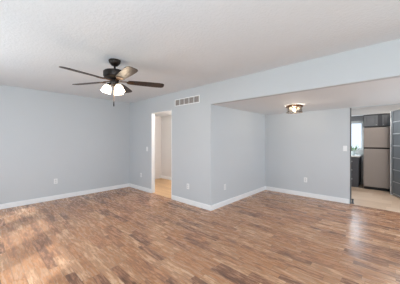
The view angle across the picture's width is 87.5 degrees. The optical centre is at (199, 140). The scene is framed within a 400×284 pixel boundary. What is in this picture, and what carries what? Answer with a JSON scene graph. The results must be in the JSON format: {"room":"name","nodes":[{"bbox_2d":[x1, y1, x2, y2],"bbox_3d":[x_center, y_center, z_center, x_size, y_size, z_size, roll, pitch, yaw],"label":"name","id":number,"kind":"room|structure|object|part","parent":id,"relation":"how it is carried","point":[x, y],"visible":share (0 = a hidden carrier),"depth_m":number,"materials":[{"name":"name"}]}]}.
{"room":"empty living room","nodes":[
{"label":"empty living room","id":0,"kind":"room"},
{"bbox_2d":[0,85,129,203],"bbox_3d":[-3.566,0.130,4.556,0.120,2.440,4.500,0,0,43],"label":"wall","id":1,"kind":"structure","parent":0,"point":[82,142],"depth_m":4.81,"materials":[{"name":"grey paint"}]},
{"bbox_2d":[0,183,128,208],"bbox_3d":[-3.511,1.300,4.516,0.014,0.099,4.276,0,0,43],"label":"baseboard","id":2,"kind":"structure","parent":1,"relation":"attached to","point":[61,196],"depth_m":4.79,"materials":[{"name":"white paint"}]},
{"bbox_2d":[155,116,160,178],"bbox_3d":[-1.895,0.250,7.015,0.100,2.200,1.380,0,0,43],"label":"wall","id":3,"kind":"structure","parent":0,"point":[157,118],"depth_m":7.37,"materials":[{"name":"paint"}]},
{"bbox_2d":[155,112,170,116],"bbox_3d":[-0.601,-0.900,5.888,3.530,0.100,1.480,0,0,43],"label":"ceiling","id":4,"kind":"structure","parent":0,"point":[164,113],"depth_m":6.86,"materials":[{"name":"white paint"}]},
{"bbox_2d":[161,115,170,176],"bbox_3d":[-0.096,0.250,6.362,3.430,2.200,0.100,0,0,43],"label":"wall","id":5,"kind":"structure","parent":0,"point":[165,120],"depth_m":7.28,"materials":[{"name":"paint"}]},
{"bbox_2d":[0,178,399,283],"bbox_3d":[0.907,1.403,3.858,8.500,0.113,9.500,0,0,43],"label":"floor","id":6,"kind":"structure","parent":0,"point":[127,235],"depth_m":2.82,"materials":[{"name":"brown wood"}]},
{"bbox_2d":[351,157,360,186],"bbox_3d":[4.361,0.913,6.485,0.955,0.868,0.713,0,0,43],"label":"base cabinet","id":7,"kind":"object","parent":6,"relation":"on","point":[355,161],"visible":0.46,"depth_m":6.00,"materials":[{"name":"grey paint"}]},
{"bbox_3d":[4.387,0.602,6.033,0.285,0.210,0.023,0,0,43],"label":"drawer","id":8,"kind":"part","parent":7,"relation":"part of","materials":[{"name":"grey paint"}]},
{"bbox_3d":[4.387,0.847,6.033,0.285,0.240,0.023,0,0,43],"label":"drawer","id":9,"kind":"part","parent":7,"relation":"part of","materials":[{"name":"grey paint"}]},
{"bbox_3d":[4.387,1.107,6.033,0.285,0.240,0.023,0,0,43],"label":"drawer","id":10,"kind":"part","parent":7,"relation":"part of","materials":[{"name":"grey paint"}]},
{"bbox_3d":[4.374,0.459,6.495,1.000,0.038,0.700,0,0,43],"label":"countertop","id":11,"kind":"structure","parent":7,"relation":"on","visible":0},
{"bbox_2d":[351,146,358,154],"bbox_3d":[4.597,0.281,6.282,0.311,0.317,0.363,0,0,43],"label":"potted plant","id":12,"kind":"object","parent":11,"relation":"on","point":[354,149],"visible":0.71,"depth_m":6.23,"materials":[{"name":"green plant"}]},
{"bbox_2d":[352,204,399,212],"bbox_3d":[3.660,1.347,4.001,1.260,0.007,0.045,0,0,43],"label":"trim","id":13,"kind":"structure","parent":6,"relation":"on","point":[352,204],"depth_m":4.13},
{"bbox_2d":[363,126,389,190],"bbox_3d":[4.987,0.487,5.888,0.553,1.710,0.722,0,0,43],"label":"refrigerator","id":14,"kind":"object","parent":6,"relation":"on","point":[376,140],"visible":0.95,"depth_m":5.64,"materials":[{"name":"grey metal"}]},
{"bbox_3d":[4.787,0.750,5.671,0.553,1.043,0.068,0,0,43],"label":"fridge door","id":15,"kind":"part","parent":14,"relation":"part of","materials":[{"name":"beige metal"}]},
{"bbox_3d":[4.787,-0.079,5.671,0.553,0.548,0.068,0,0,43],"label":"freezer door","id":16,"kind":"part","parent":14,"relation":"part of","materials":[{"name":"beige metal"}]},
{"bbox_2d":[390,109,399,196],"bbox_3d":[4.995,0.307,5.021,0.622,2.080,1.065,0,0,43],"label":"door","id":17,"kind":"structure","parent":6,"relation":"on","point":[394,115],"depth_m":5.03,"materials":[{"name":"grey wood"}]},
{"bbox_3d":[4.983,0.307,5.008,0.622,2.080,0.020,0,0,43],"label":"frame","id":18,"kind":"part","parent":17,"relation":"part of","materials":[{"name":"white paint"}]},
{"bbox_3d":[4.670,0.302,4.920,0.007,1.998,0.390,0,0,19],"label":"panel","id":19,"kind":"part","parent":17,"relation":"part of","materials":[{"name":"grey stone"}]},
{"bbox_2d":[0,0,399,102],"bbox_3d":[-0.637,-1.140,1.853,8.090,0.100,4.500,0,0,43],"label":"ceiling","id":20,"kind":"structure","parent":0,"point":[180,45],"depth_m":2.19,"materials":[{"name":"paint"}]},
{"bbox_2d":[59,58,163,105],"bbox_3d":[-1.158,-0.772,2.810,1.280,0.633,1.284,0,0,43],"label":"ceiling fan","id":21,"kind":"object","parent":20,"relation":"hanging from","point":[114,75],"visible":1,"depth_m":2.78,"materials":[{"name":"brown metal"}]},
{"bbox_3d":[-1.393,-0.805,2.493,0.137,0.033,0.497,0,0,33],"label":"blade","id":22,"kind":"part","parent":21,"relation":"part of","materials":[{"name":"brown wood"}]},
{"bbox_3d":[-1.572,-0.805,2.958,0.497,0.033,0.137,0,0,15],"label":"blade","id":23,"kind":"part","parent":21,"relation":"part of","materials":[{"name":"brown wood"}]},
{"bbox_3d":[-1.262,-0.690,2.803,0.135,0.124,0.134,0,0,43],"label":"lamp shade","id":24,"kind":"part","parent":21,"relation":"part of","materials":[{"name":"white glass"}]},
{"bbox_3d":[-1.073,-0.690,2.786,0.134,0.124,0.135,0,0,43],"label":"lamp shade","id":25,"kind":"part","parent":21,"relation":"part of","materials":[{"name":"white glass"}]},
{"bbox_3d":[-1.185,-0.805,3.271,0.137,0.033,0.497,0,0,-3],"label":"blade","id":26,"kind":"part","parent":21,"relation":"part of","materials":[{"name":"brown wood"}]},
{"bbox_3d":[-0.896,-0.805,2.519,0.137,0.033,0.497,0,0,-39],"label":"blade","id":27,"kind":"part","parent":21,"relation":"part of","materials":[{"name":"brown wood"}]},
{"bbox_3d":[-0.767,-0.805,3.000,0.497,0.033,0.137,0,0,-21],"label":"blade","id":28,"kind":"part","parent":21,"relation":"part of","materials":[{"name":"brown wood"}]},
{"bbox_2d":[214,105,264,203],"bbox_3d":[1.018,0.090,4.966,0.100,2.520,2.320,0,0,43],"label":"wall","id":29,"kind":"structure","parent":0,"point":[239,135],"depth_m":4.67,"materials":[{"name":"grey paint"}]},
{"bbox_2d":[211,186,264,210],"bbox_3d":[0.997,1.300,4.860,0.014,0.099,2.316,0,0,43],"label":"baseboard","id":30,"kind":"structure","parent":29,"relation":"attached to","point":[231,200],"depth_m":4.62,"materials":[{"name":"white paint"}]},
{"bbox_2d":[130,38,399,204],"bbox_3d":[0.858,0.130,3.474,7.850,2.440,0.090,0,0,43],"label":"wall","id":31,"kind":"structure","parent":0,"point":[192,124],"depth_m":4.05,"materials":[{"name":"grey paint"}]},
{"bbox_2d":[151,110,171,194],"bbox_3d":[-0.913,0.324,5.108,0.810,2.047,0.098,0,0,43],"label":"trim","id":32,"kind":"structure","parent":31,"relation":"attached to","point":[152,114],"depth_m":5.36,"materials":[{"name":"white paint"}]},
{"bbox_2d":[129,183,210,210],"bbox_3d":[-0.925,1.300,5.048,3.094,0.099,0.014,0,0,43],"label":"baseboard","id":33,"kind":"structure","parent":31,"relation":"attached to","point":[180,199],"depth_m":4.51,"materials":[{"name":"white paint"}]},
{"bbox_2d":[175,95,199,106],"bbox_3d":[-0.286,-0.840,4.460,0.760,0.156,0.012,0,0,43],"label":"air vent","id":34,"kind":"object","parent":31,"relation":"in","point":[193,99],"visible":1,"depth_m":4.44,"materials":[{"name":"white metal"}]},
{"bbox_2d":[216,77,399,114],"bbox_3d":[2.824,-0.735,3.245,4.890,0.080,2.240,0,0,43],"label":"ceiling","id":35,"kind":"structure","parent":0,"point":[386,91],"depth_m":3.55,"materials":[{"name":"white paint"}]},
{"bbox_2d":[286,104,302,113],"bbox_3d":[1.865,-0.618,4.130,0.312,0.152,0.312,0,0,43],"label":"drum ceiling light","id":36,"kind":"object","parent":35,"relation":"attached to","point":[290,107],"visible":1,"depth_m":4.10,"materials":[{"name":"brown metal"}]},
{"bbox_2d":[265,103,399,203],"bbox_3d":[3.567,0.090,4.138,4.770,2.520,0.080,0,0,43],"label":"wall","id":37,"kind":"structure","parent":0,"point":[308,144],"depth_m":4.94,"materials":[{"name":"grey paint"}]},
{"bbox_2d":[265,186,348,203],"bbox_3d":[3.535,1.300,4.104,4.770,0.099,0.014,0,0,43],"label":"baseboard","id":38,"kind":"structure","parent":37,"relation":"attached to","point":[324,197],"depth_m":4.96,"materials":[{"name":"white paint"}]},
{"bbox_2d":[350,108,350,203],"bbox_3d":[3.685,0.330,4.029,1.288,2.032,0.088,0,0,43],"label":"trim","id":39,"kind":"structure","parent":37,"relation":"attached to","point":[350,108],"depth_m":4.43,"materials":[{"name":"grey paint"}]},
{"bbox_2d":[351,121,371,183],"bbox_3d":[5.343,0.130,6.159,4.900,2.440,0.100,0,0,43],"label":"wall","id":40,"kind":"structure","parent":0,"point":[358,152],"depth_m":6.43,"materials":[{"name":"paint"}]},
{"bbox_2d":[351,116,362,120],"bbox_3d":[4.374,-0.660,6.679,1.350,0.150,0.030,0,0,43],"label":"window valance","id":41,"kind":"object","parent":40,"relation":"attached to","point":[353,118],"visible":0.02,"depth_m":6.32,"materials":[{"name":"grey paint"}]},
{"bbox_2d":[351,122,363,149],"bbox_3d":[4.635,-0.145,6.799,1.090,0.870,0.080,0,0,43],"label":"window","id":42,"kind":"structure","parent":40,"relation":"in","point":[362,127],"depth_m":6.43,"materials":[{"name":"white paint"}]},
{"bbox_2d":[351,104,399,115],"bbox_3d":[5.183,-0.915,5.912,4.800,0.350,0.480,0,0,43],"label":"ceiling","id":43,"kind":"structure","parent":40,"relation":"attached to","point":[386,109],"depth_m":5.86,"materials":[{"name":"paint"}]},
{"bbox_2d":[363,113,389,127],"bbox_3d":[5.173,-0.562,5.938,0.810,0.345,0.436,0,0,43],"label":"upper cabinet","id":44,"kind":"object","parent":40,"relation":"attached to","point":[376,120],"visible":0.79,"depth_m":5.87,"materials":[{"name":"grey paint"}]},
{"bbox_3d":[4.875,-0.562,5.965,0.305,0.305,0.020,0,0,43],"label":"door","id":45,"kind":"part","parent":44,"relation":"part of","materials":[{"name":"grey paint"}]},
{"bbox_3d":[5.186,-0.562,5.679,0.360,0.305,0.020,0,0,43],"label":"door","id":46,"kind":"part","parent":44,"relation":"part of","materials":[{"name":"grey paint"}]}
]}

